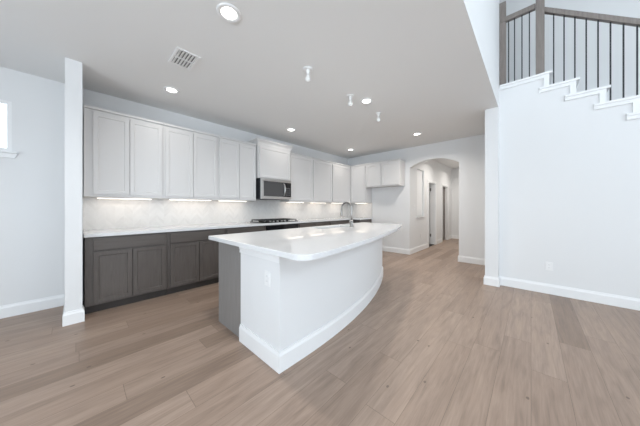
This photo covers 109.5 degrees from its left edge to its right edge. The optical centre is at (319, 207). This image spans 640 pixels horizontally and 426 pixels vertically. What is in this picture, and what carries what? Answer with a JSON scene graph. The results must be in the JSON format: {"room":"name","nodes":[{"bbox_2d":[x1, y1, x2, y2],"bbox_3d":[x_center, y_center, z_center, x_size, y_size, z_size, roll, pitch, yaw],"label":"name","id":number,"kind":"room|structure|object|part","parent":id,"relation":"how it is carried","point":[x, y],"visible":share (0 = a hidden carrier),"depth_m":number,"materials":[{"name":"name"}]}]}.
{"room":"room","nodes":[
{"label":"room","id":0,"kind":"room"},
{"bbox_2d":[65,57,81,311],"bbox_3d":[-2.834,-0.165,2.606,0.740,2.743,0.124,0,0,43],"label":"wall","id":1,"kind":"structure","parent":0,"point":[73,69],"depth_m":2.35,"materials":[{"name":"white paint"}]},
{"bbox_2d":[0,66,347,305],"bbox_3d":[-2.248,-0.165,3.885,0.150,2.743,9.310,0,0,43],"label":"wall","id":2,"kind":"structure","parent":0,"point":[32,183],"depth_m":2.65,"materials":[{"name":"white paint"}]},
{"bbox_2d":[0,99,17,157],"bbox_3d":[-3.851,-0.863,2.059,0.100,0.630,1.332,0,0,43],"label":"window","id":3,"kind":"structure","parent":2,"relation":"in","point":[7,152],"depth_m":2.50,"materials":[{"name":"white paint"}]},
{"bbox_2d":[0,294,84,326],"bbox_3d":[-3.884,1.139,1.470,0.756,0.135,3.248,0,0,43],"label":"baseboard","id":4,"kind":"structure","parent":2,"relation":"attached to","point":[76,316],"depth_m":2.54,"materials":[{"name":"white paint"}]},
{"bbox_2d":[83,104,162,198],"bbox_3d":[-2.650,-0.678,3.080,0.342,1.090,0.793,0,0,43],"label":"upper cabinet","id":5,"kind":"object","parent":2,"relation":"attached to","point":[123,153],"visible":1,"depth_m":2.92,"materials":[{"name":"white paint"}]},
{"bbox_3d":[-2.635,-0.661,2.862,0.019,0.996,0.337,0,0,43],"label":"door","id":6,"kind":"part","parent":5,"relation":"part of","materials":[{"name":"white paint"}]},
{"bbox_3d":[-2.551,-1.208,2.988,0.072,0.030,0.793,0,0,43],"label":"trim","id":7,"kind":"part","parent":5,"relation":"part of","materials":[{"name":"white paint"}]},
{"bbox_2d":[96,197,151,198],"bbox_3d":[-2.660,-0.125,3.100,0.060,0.015,0.580,0,0,43],"label":"light","id":8,"kind":"object","parent":5,"relation":"attached to","point":[96,197],"visible":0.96,"depth_m":3.02,"materials":[{"name":"white plastic"}]},
{"bbox_3d":[-2.394,-0.661,3.120,0.019,0.996,0.352,0,0,43],"label":"door","id":9,"kind":"part","parent":5,"relation":"part of","materials":[{"name":"white paint"}]},
{"bbox_2d":[161,123,217,199],"bbox_3d":[-2.111,-0.678,3.658,0.342,1.090,0.783,0,0,43],"label":"upper cabinet","id":10,"kind":"object","parent":2,"relation":"attached to","point":[190,156],"visible":0.89,"depth_m":3.51,"materials":[{"name":"white paint"}]},
{"bbox_3d":[-2.121,-0.661,3.413,0.019,0.996,0.365,0,0,43],"label":"door","id":11,"kind":"part","parent":10,"relation":"part of","materials":[{"name":"white paint"}]},
{"bbox_2d":[168,199,211,200],"bbox_3d":[-2.104,-0.125,3.696,0.060,0.015,0.630,0,0,43],"label":"light","id":12,"kind":"object","parent":10,"relation":"attached to","point":[168,199],"visible":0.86,"depth_m":3.65,"materials":[{"name":"white plastic"}]},
{"bbox_3d":[-2.012,-1.208,3.565,0.072,0.030,0.783,0,0,43],"label":"trim","id":13,"kind":"part","parent":10,"relation":"part of","materials":[{"name":"white paint"}]},
{"bbox_3d":[-1.866,-0.661,3.686,0.019,0.996,0.367,0,0,43],"label":"door","id":14,"kind":"part","parent":10,"relation":"part of","materials":[{"name":"white paint"}]},
{"bbox_2d":[83,197,347,229],"bbox_3d":[-1.086,0.064,5.011,0.012,0.458,5.758,0,0,43],"label":"backsplash","id":15,"kind":"structure","parent":2,"relation":"attached to","point":[98,213],"depth_m":3.79,"materials":[{"name":"tile"}]},
{"bbox_2d":[218,135,255,200],"bbox_3d":[-1.595,-0.678,4.209,0.342,1.090,0.723,0,0,43],"label":"upper cabinet","id":16,"kind":"object","parent":2,"relation":"attached to","point":[236,158],"visible":0.86,"depth_m":4.07,"materials":[{"name":"white paint"}]},
{"bbox_3d":[-1.591,-0.661,3.980,0.019,0.996,0.350,0,0,43],"label":"door","id":17,"kind":"part","parent":16,"relation":"part of","materials":[{"name":"white paint"}]},
{"bbox_3d":[-1.497,-1.208,4.117,0.072,0.030,0.723,0,0,43],"label":"trim","id":18,"kind":"part","parent":16,"relation":"part of","materials":[{"name":"white paint"}]},
{"bbox_3d":[-1.354,-0.661,4.234,0.019,0.996,0.328,0,0,43],"label":"door","id":19,"kind":"part","parent":16,"relation":"part of","materials":[{"name":"white paint"}]},
{"bbox_2d":[247,137,292,180],"bbox_3d":[-1.039,-0.951,4.748,0.420,0.755,0.888,0,0,43],"label":"upper cabinet","id":20,"kind":"object","parent":2,"relation":"attached to","point":[272,158],"visible":0.83,"depth_m":4.56,"materials":[{"name":"white paint"}]},
{"bbox_3d":[-1.039,-1.273,4.748,0.420,0.110,0.888,0,0,43],"label":"crown moulding","id":21,"kind":"part","parent":20,"relation":"part of","materials":[{"name":"white paint"}]},
{"bbox_2d":[256,178,290,199],"bbox_3d":[-1.012,-0.370,4.715,0.499,0.404,0.740,0,0,43],"label":"microwave","id":22,"kind":"object","parent":20,"relation":"attached to","point":[266,188],"visible":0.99,"depth_m":4.53,"materials":[{"name":"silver metal"}]},
{"bbox_3d":[-0.923,-0.369,4.557,0.029,0.291,0.509,0,0,43],"label":"door glass","id":23,"kind":"part","parent":22,"relation":"part of","materials":[{"name":"grey glass"}]},
{"bbox_3d":[-0.689,-0.369,4.806,0.031,0.291,0.166,0,0,43],"label":"control panel","id":24,"kind":"part","parent":22,"relation":"part of","materials":[{"name":"black glass"}]},
{"bbox_3d":[-0.911,-0.890,4.628,0.019,0.605,0.752,0,0,43],"label":"door","id":25,"kind":"part","parent":20,"relation":"part of","materials":[{"name":"white paint"}]},
{"bbox_2d":[280,152,312,201],"bbox_3d":[-0.541,-0.678,5.338,0.342,1.090,0.723,0,0,43],"label":"upper cabinet","id":26,"kind":"object","parent":2,"relation":"attached to","point":[301,166],"visible":0.7,"depth_m":5.22,"materials":[{"name":"white paint"}]},
{"bbox_3d":[-0.442,-1.208,5.246,0.072,0.030,0.723,0,0,43],"label":"trim","id":27,"kind":"part","parent":26,"relation":"part of","materials":[{"name":"white paint"}]},
{"bbox_3d":[-0.421,-0.661,5.233,0.019,0.996,0.683,0,0,43],"label":"door","id":28,"kind":"part","parent":26,"relation":"part of","materials":[{"name":"white paint"}]},
{"bbox_2d":[312,157,331,202],"bbox_3d":[-0.044,-0.678,5.870,0.342,1.090,0.728,0,0,43],"label":"upper cabinet","id":29,"kind":"object","parent":2,"relation":"attached to","point":[322,169],"visible":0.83,"depth_m":5.75,"materials":[{"name":"white paint"}]},
{"bbox_2d":[332,162,350,202],"bbox_3d":[0.495,-0.678,6.448,0.342,1.090,0.849,0,0,43],"label":"upper cabinet","id":30,"kind":"object","parent":2,"relation":"attached to","point":[340,172],"visible":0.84,"depth_m":6.29,"materials":[{"name":"white paint"}]},
{"bbox_2d":[0,0,497,167],"bbox_3d":[0.606,-1.596,4.120,4.002,0.120,13.550,0,0,43],"label":"ceiling","id":31,"kind":"structure","parent":0,"point":[420,63],"depth_m":2.36,"materials":[{"name":"white paint"}]},
{"bbox_2d":[163,86,179,93],"bbox_3d":[-1.940,-1.530,2.955,0.184,0.010,0.184,0,0,43],"label":"recessed light","id":32,"kind":"object","parent":31,"relation":"in","point":[172,90],"visible":1,"depth_m":2.95,"materials":[{"name":"white plastic"}]},
{"bbox_2d":[168,47,200,70],"bbox_3d":[-1.405,-1.531,2.342,0.320,0.010,0.215,0,0,43],"label":"ceiling vent","id":33,"kind":"object","parent":31,"relation":"in","point":[182,58],"visible":1,"depth_m":2.33,"materials":[{"name":"white plastic"}]},
{"bbox_2d":[216,2,240,22],"bbox_3d":[-0.718,-1.530,1.785,0.184,0.010,0.184,0,0,43],"label":"recessed light","id":34,"kind":"object","parent":31,"relation":"in","point":[228,12],"visible":1,"depth_m":1.78,"materials":[{"name":"white plastic"}]},
{"bbox_2d":[286,128,295,131],"bbox_3d":[-0.571,-1.530,4.462,0.184,0.010,0.184,0,0,43],"label":"recessed light","id":35,"kind":"object","parent":31,"relation":"in","point":[288,129],"visible":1,"depth_m":4.44,"materials":[{"name":"white plastic"}]},
{"bbox_2d":[303,66,312,82],"bbox_3d":[-0.133,-1.463,2.506,0.112,0.146,0.112,0,0,43],"label":"holder","id":36,"kind":"object","parent":31,"relation":"attached to","point":[308,69],"visible":1,"depth_m":2.49,"materials":[{"name":"white plastic"}]},
{"bbox_3d":[-0.133,-1.432,2.506,0.060,0.084,0.060,0,0,43],"label":"glass bulb","id":37,"kind":"part","parent":36,"relation":"part of","materials":[{"name":"white glass"}]},
{"bbox_2d":[347,94,353,106],"bbox_3d":[0.416,-1.463,3.105,0.092,0.146,0.092,0,0,43],"label":"holder","id":38,"kind":"object","parent":31,"relation":"attached to","point":[349,96],"visible":1,"depth_m":3.09,"materials":[{"name":"white plastic"}]},
{"bbox_2d":[360,98,372,103],"bbox_3d":[0.671,-1.530,3.259,0.184,0.010,0.184,0,0,43],"label":"recessed light","id":39,"kind":"object","parent":31,"relation":"in","point":[365,100],"visible":1,"depth_m":3.26,"materials":[{"name":"white plastic"}]},
{"bbox_2d":[376,112,380,121],"bbox_3d":[0.951,-1.463,3.673,0.080,0.146,0.080,0,0,43],"label":"holder","id":40,"kind":"object","parent":31,"relation":"attached to","point":[377,113],"visible":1,"depth_m":3.66,"materials":[{"name":"white plastic"}]},
{"bbox_2d":[0,238,639,425],"bbox_3d":[2.429,1.257,2.418,9.250,0.100,13.550,0,0,43],"label":"floor","id":41,"kind":"structure","parent":0,"point":[435,344],"depth_m":1.75,"materials":[{"name":"brown wood"}]},
{"bbox_2d":[84,232,167,313],"bbox_3d":[-2.547,0.770,2.983,0.615,0.874,0.781,0,0,43],"label":"base cabinet","id":42,"kind":"object","parent":41,"relation":"on","point":[119,270],"visible":0.98,"depth_m":2.74,"materials":[{"name":"grey wood"}]},
{"bbox_3d":[-2.435,0.794,2.666,0.019,0.575,0.337,0,0,43],"label":"door","id":43,"kind":"part","parent":42,"relation":"part of","materials":[{"name":"grey wood"}]},
{"bbox_3d":[-2.316,0.419,2.794,0.019,0.131,0.687,0,0,43],"label":"drawer","id":44,"kind":"part","parent":42,"relation":"part of","materials":[{"name":"grey wood"}]},
{"bbox_3d":[-2.198,0.794,2.920,0.019,0.575,0.342,0,0,43],"label":"door","id":45,"kind":"part","parent":42,"relation":"part of","materials":[{"name":"grey wood"}]},
{"bbox_2d":[166,228,224,294],"bbox_3d":[-2.010,0.770,3.558,0.615,0.874,0.790,0,0,43],"label":"base cabinet","id":46,"kind":"object","parent":41,"relation":"on","point":[193,259],"visible":0.81,"depth_m":3.29,"materials":[{"name":"grey wood"}]},
{"bbox_3d":[-1.918,0.794,3.220,0.019,0.575,0.363,0,0,43],"label":"door","id":47,"kind":"part","parent":46,"relation":"part of","materials":[{"name":"grey wood"}]},
{"bbox_3d":[-1.792,0.419,3.355,0.019,0.131,0.733,0,0,43],"label":"drawer","id":48,"kind":"part","parent":46,"relation":"part of","materials":[{"name":"grey wood"}]},
{"bbox_3d":[-1.665,0.794,3.490,0.019,0.575,0.362,0,0,43],"label":"door","id":49,"kind":"part","parent":46,"relation":"part of","materials":[{"name":"grey wood"}]},
{"bbox_2d":[225,226,264,233],"bbox_3d":[-1.485,0.770,4.120,0.615,0.874,0.743,0,0,43],"label":"base cabinet","id":50,"kind":"object","parent":41,"relation":"on","point":[252,228],"visible":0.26,"depth_m":3.87,"materials":[{"name":"grey"}]},
{"bbox_2d":[265,223,297,230],"bbox_3d":[-0.934,0.770,4.669,0.660,0.874,0.806,0,0,43],"label":"oven","id":51,"kind":"object","parent":41,"relation":"on","point":[281,226],"visible":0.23,"depth_m":4.43,"materials":[{"name":"grey metal"}]},
{"bbox_2d":[219,238,382,373],"bbox_3d":[0.247,0.770,3.018,1.092,0.874,2.764,0,0,43],"label":"kitchen island","id":52,"kind":"object","parent":41,"relation":"on","point":[305,304],"visible":0.74,"depth_m":1.96,"materials":[{"name":"white paint"}]},
{"bbox_3d":[-0.892,0.770,2.239,0.490,0.874,0.014,0,0,43],"label":"panel","id":53,"kind":"part","parent":52,"relation":"part of","materials":[{"name":"grey wood"}]},
{"bbox_3d":[-0.511,0.370,1.846,0.597,0.074,0.018,0,0,43],"label":"cap moulding","id":54,"kind":"part","parent":52,"relation":"part of","materials":[{"name":"white paint"}]},
{"bbox_2d":[265,270,269,286],"bbox_3d":[-0.411,0.552,1.758,0.072,0.116,0.010,0,0,43],"label":"wall outlet","id":55,"kind":"object","parent":52,"relation":"attached to","point":[267,273],"visible":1,"depth_m":1.75,"materials":[{"name":"white plastic"}]},
{"bbox_2d":[208,222,401,260],"bbox_3d":[0.377,0.312,2.927,1.445,0.039,2.948,0,0,43],"label":"island countertop","id":56,"kind":"structure","parent":52,"relation":"on","point":[316,242],"depth_m":2.14,"materials":[{"name":"white stone"}]},
{"bbox_2d":[340,202,353,226],"bbox_3d":[0.403,0.101,3.519,0.250,0.384,0.113,0,0,43],"label":"faucet","id":57,"kind":"object","parent":56,"relation":"on","point":[341,212],"visible":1,"depth_m":3.47,"materials":[{"name":"silver metal"}]},
{"bbox_3d":[0.417,0.058,3.538,0.216,0.298,0.027,0,0,43],"label":"spout","id":58,"kind":"part","parent":57,"relation":"part of","materials":[{"name":"silver metal"}]},
{"bbox_3d":[0.399,1.132,2.877,0.606,0.150,2.783,0,0,41],"label":"baseboard","id":59,"kind":"part","parent":52,"relation":"part of","materials":[{"name":"white paint"}]},
{"bbox_2d":[298,221,328,227],"bbox_3d":[-0.333,0.770,5.353,0.615,0.874,1.008,0,0,43],"label":"base cabinet","id":60,"kind":"object","parent":41,"relation":"on","point":[311,224],"visible":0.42,"depth_m":5.10,"materials":[{"name":"grey"}]},
{"bbox_3d":[-0.279,0.419,4.975,0.019,0.131,0.470,0,0,43],"label":"drawer","id":61,"kind":"part","parent":60,"relation":"part of","materials":[{"name":"grey wood"}]},
{"bbox_3d":[0.048,0.419,5.325,0.019,0.131,0.470,0,0,43],"label":"drawer","id":62,"kind":"part","parent":60,"relation":"part of","materials":[{"name":"grey wood"}]},
{"bbox_2d":[329,220,348,224],"bbox_3d":[0.557,0.770,6.307,0.615,0.874,1.598,0,0,43],"label":"base cabinet","id":63,"kind":"object","parent":41,"relation":"on","point":[339,221],"visible":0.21,"depth_m":5.79,"materials":[{"name":"grey"}]},
{"bbox_2d":[83,217,371,237],"bbox_3d":[-0.768,0.312,4.713,0.857,0.039,5.756,0,0,43],"label":"countertop","id":64,"kind":"structure","parent":63,"relation":"on","point":[140,230],"depth_m":3.32,"materials":[{"name":"white stone"}]},
{"bbox_2d":[250,218,295,222],"bbox_3d":[-0.942,0.267,4.676,0.500,0.052,0.850,0,0,43],"label":"gas cooktop","id":65,"kind":"object","parent":64,"relation":"in","point":[275,220],"visible":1,"depth_m":4.54,"materials":[{"name":"black metal"}]},
{"bbox_3d":[-0.942,0.287,4.676,0.500,0.012,0.850,0,0,43],"label":"cooktop plate","id":66,"kind":"part","parent":65,"relation":"part of","materials":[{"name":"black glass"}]},
{"bbox_2d":[353,219,371,222],"bbox_3d":[1.196,0.770,6.392,0.236,0.874,0.615,0,0,43],"label":"base cabinet","id":67,"kind":"object","parent":41,"relation":"on","point":[365,220],"visible":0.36,"depth_m":6.23,"materials":[{"name":"grey"}]},
{"bbox_2d":[499,70,639,119],"bbox_3d":[4.340,-0.350,2.830,5.460,3.106,1.118,0,0,43],"label":"staircase","id":68,"kind":"structure","parent":41,"relation":"on","point":[602,91],"depth_m":2.96,"materials":[{"name":"white paint"}]},
{"bbox_2d":[499,1,534,84],"bbox_3d":[3.002,-2.558,3.447,0.411,1.310,0.076,0,0,43],"label":"landing railing","id":69,"kind":"object","parent":68,"relation":"on","point":[504,19],"visible":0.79,"depth_m":3.51,"materials":[{"name":"grey wood"}]},
{"bbox_3d":[2.882,-2.558,3.561,0.079,1.310,0.072,0,0,43],"label":"half post","id":70,"kind":"part","parent":69,"relation":"part of","materials":[{"name":"grey wood"}]},
{"bbox_3d":[2.997,-2.930,3.441,0.411,0.075,0.060,0,0,43],"label":"handrail","id":71,"kind":"part","parent":69,"relation":"part of","materials":[{"name":"grey wood"}]},
{"bbox_3d":[3.000,-1.776,3.344,0.551,0.194,0.016,0,0,43],"label":"trim","id":72,"kind":"part","parent":68,"relation":"part of","materials":[{"name":"white paint"}]},
{"bbox_3d":[3.256,-1.581,3.105,0.351,0.194,0.016,0,0,43],"label":"trim","id":73,"kind":"part","parent":68,"relation":"part of","materials":[{"name":"white paint"}]},
{"bbox_3d":[3.439,-1.385,2.934,0.351,0.194,0.016,0,0,43],"label":"trim","id":74,"kind":"part","parent":68,"relation":"part of","materials":[{"name":"white paint"}]},
{"bbox_2d":[536,0,639,100],"bbox_3d":[4.457,-1.208,2.077,3.601,4.069,0.112,0,0,43],"label":"stair railing","id":75,"kind":"object","parent":68,"relation":"on","point":[541,10],"visible":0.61,"depth_m":2.98,"materials":[{"name":"grey wood"}]},
{"bbox_3d":[3.182,-2.573,3.268,0.112,1.340,0.112,0,0,43],"label":"newel post","id":76,"kind":"part","parent":75,"relation":"part of","materials":[{"name":"grey wood"}]},
{"bbox_3d":[4.494,-1.456,2.042,3.498,2.803,0.060,0,0,43],"label":"handrail","id":77,"kind":"part","parent":75,"relation":"part of","materials":[{"name":"grey wood"}]},
{"bbox_3d":[3.622,-1.190,2.764,0.351,0.194,0.016,0,0,43],"label":"trim","id":78,"kind":"part","parent":68,"relation":"part of","materials":[{"name":"white paint"}]},
{"bbox_3d":[3.804,-0.996,2.593,0.351,0.194,0.016,0,0,43],"label":"trim","id":79,"kind":"part","parent":68,"relation":"part of","materials":[{"name":"white paint"}]},
{"bbox_2d":[348,134,484,258],"bbox_3d":[2.281,-0.165,5.922,3.690,2.743,0.150,0,0,43],"label":"wall","id":80,"kind":"structure","parent":0,"point":[390,205],"depth_m":5.22,"materials":[{"name":"white paint"}]},
{"bbox_2d":[348,203,371,217],"bbox_3d":[1.196,0.081,6.824,0.847,0.424,0.012,0,0,43],"label":"backsplash","id":81,"kind":"structure","parent":80,"relation":"attached to","point":[363,209],"depth_m":6.77,"materials":[{"name":"tile"}]},
{"bbox_2d":[351,164,371,202],"bbox_3d":[1.193,-0.678,6.588,0.518,1.090,0.342,0,0,43],"label":"upper cabinet","id":82,"kind":"object","parent":80,"relation":"attached to","point":[360,193],"visible":0.83,"depth_m":6.45,"materials":[{"name":"white paint"}]},
{"bbox_3d":[1.085,-0.661,6.471,0.477,0.996,0.019,0,0,43],"label":"door","id":83,"kind":"part","parent":82,"relation":"part of","materials":[{"name":"white paint"}]},
{"bbox_2d":[366,161,382,187],"bbox_3d":[1.556,-0.890,6.249,0.473,0.665,0.342,0,0,43],"label":"upper cabinet","id":84,"kind":"object","parent":80,"relation":"attached to","point":[374,169],"visible":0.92,"depth_m":6.12,"materials":[{"name":"white paint"}]},
{"bbox_2d":[381,158,404,186],"bbox_3d":[1.913,-0.890,5.916,0.498,0.665,0.342,0,0,43],"label":"upper cabinet","id":85,"kind":"object","parent":80,"relation":"attached to","point":[393,171],"visible":1,"depth_m":5.78,"materials":[{"name":"white paint"}]},
{"bbox_3d":[1.801,-0.871,5.802,0.468,0.576,0.019,0,0,43],"label":"door","id":86,"kind":"part","parent":85,"relation":"part of","materials":[{"name":"white paint"}]},
{"bbox_2d":[412,160,451,247],"bbox_3d":[3.763,-0.165,7.473,0.140,2.743,4.140,0,0,43],"label":"wall","id":87,"kind":"structure","parent":0,"point":[433,170],"depth_m":6.81,"materials":[{"name":"white paint"}]},
{"bbox_2d":[417,170,421,215],"bbox_3d":[2.796,-0.408,6.419,0.015,1.310,0.540,0,0,43],"label":"window","id":88,"kind":"structure","parent":87,"relation":"attached to","point":[419,173],"depth_m":6.46,"materials":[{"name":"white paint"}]},
{"bbox_2d":[382,235,458,254],"bbox_3d":[3.797,1.139,7.259,2.320,0.135,4.206,0,0,43],"label":"baseboard","id":89,"kind":"structure","parent":87,"relation":"attached to","point":[424,246],"depth_m":6.14,"materials":[{"name":"white paint"}]},
{"bbox_2d":[428,180,436,246],"bbox_3d":[3.238,0.182,7.389,0.826,2.050,0.820,0,0,43],"label":"door","id":90,"kind":"structure","parent":87,"relation":"in","point":[432,185],"depth_m":7.40,"materials":[{"name":"white paint"}]},
{"bbox_2d":[442,183,448,241],"bbox_3d":[4.472,0.182,8.234,0.176,2.050,0.840,0,0,43],"label":"door","id":91,"kind":"structure","parent":87,"relation":"in","point":[445,188],"depth_m":8.44,"materials":[{"name":"white paint"}]},
{"bbox_2d":[452,168,458,234],"bbox_3d":[5.704,-0.165,8.438,1.380,2.743,0.120,0,0,43],"label":"wall","id":92,"kind":"structure","parent":0,"point":[455,171],"depth_m":8.77,"materials":[{"name":"white paint"}]},
{"bbox_2d":[463,0,499,277],"bbox_3d":[0.563,-1.543,1.260,0.164,5.500,9.310,0,0,43],"label":"wall","id":93,"kind":"structure","parent":0,"point":[491,115],"depth_m":3.46,"materials":[{"name":"white paint"}]},
{"bbox_2d":[499,78,639,298],"bbox_3d":[4.411,-0.333,2.120,4.286,3.080,0.120,0,0,43],"label":"wall","id":94,"kind":"structure","parent":0,"point":[569,171],"depth_m":3.04,"materials":[{"name":"white paint"}]},
{"bbox_2d":[458,255,639,310],"bbox_3d":[4.227,1.139,2.283,1.415,0.135,5.981,0,0,-33],"label":"baseboard","id":95,"kind":"structure","parent":94,"relation":"attached to","point":[592,296],"depth_m":3.08,"materials":[{"name":"white paint"}]},
{"bbox_2d":[546,262,552,270],"bbox_3d":[3.203,0.822,3.159,0.072,0.116,0.010,0,0,43],"label":"wall outlet","id":96,"kind":"object","parent":94,"relation":"attached to","point":[549,265],"visible":1,"depth_m":3.15,"materials":[{"name":"white plastic"}]},
{"bbox_2d":[500,0,639,100],"bbox_3d":[4.970,-1.543,3.124,6.200,5.500,0.150,0,0,43],"label":"wall","id":97,"kind":"structure","parent":0,"point":[626,8],"depth_m":3.69,"materials":[{"name":"white paint"}]}
]}

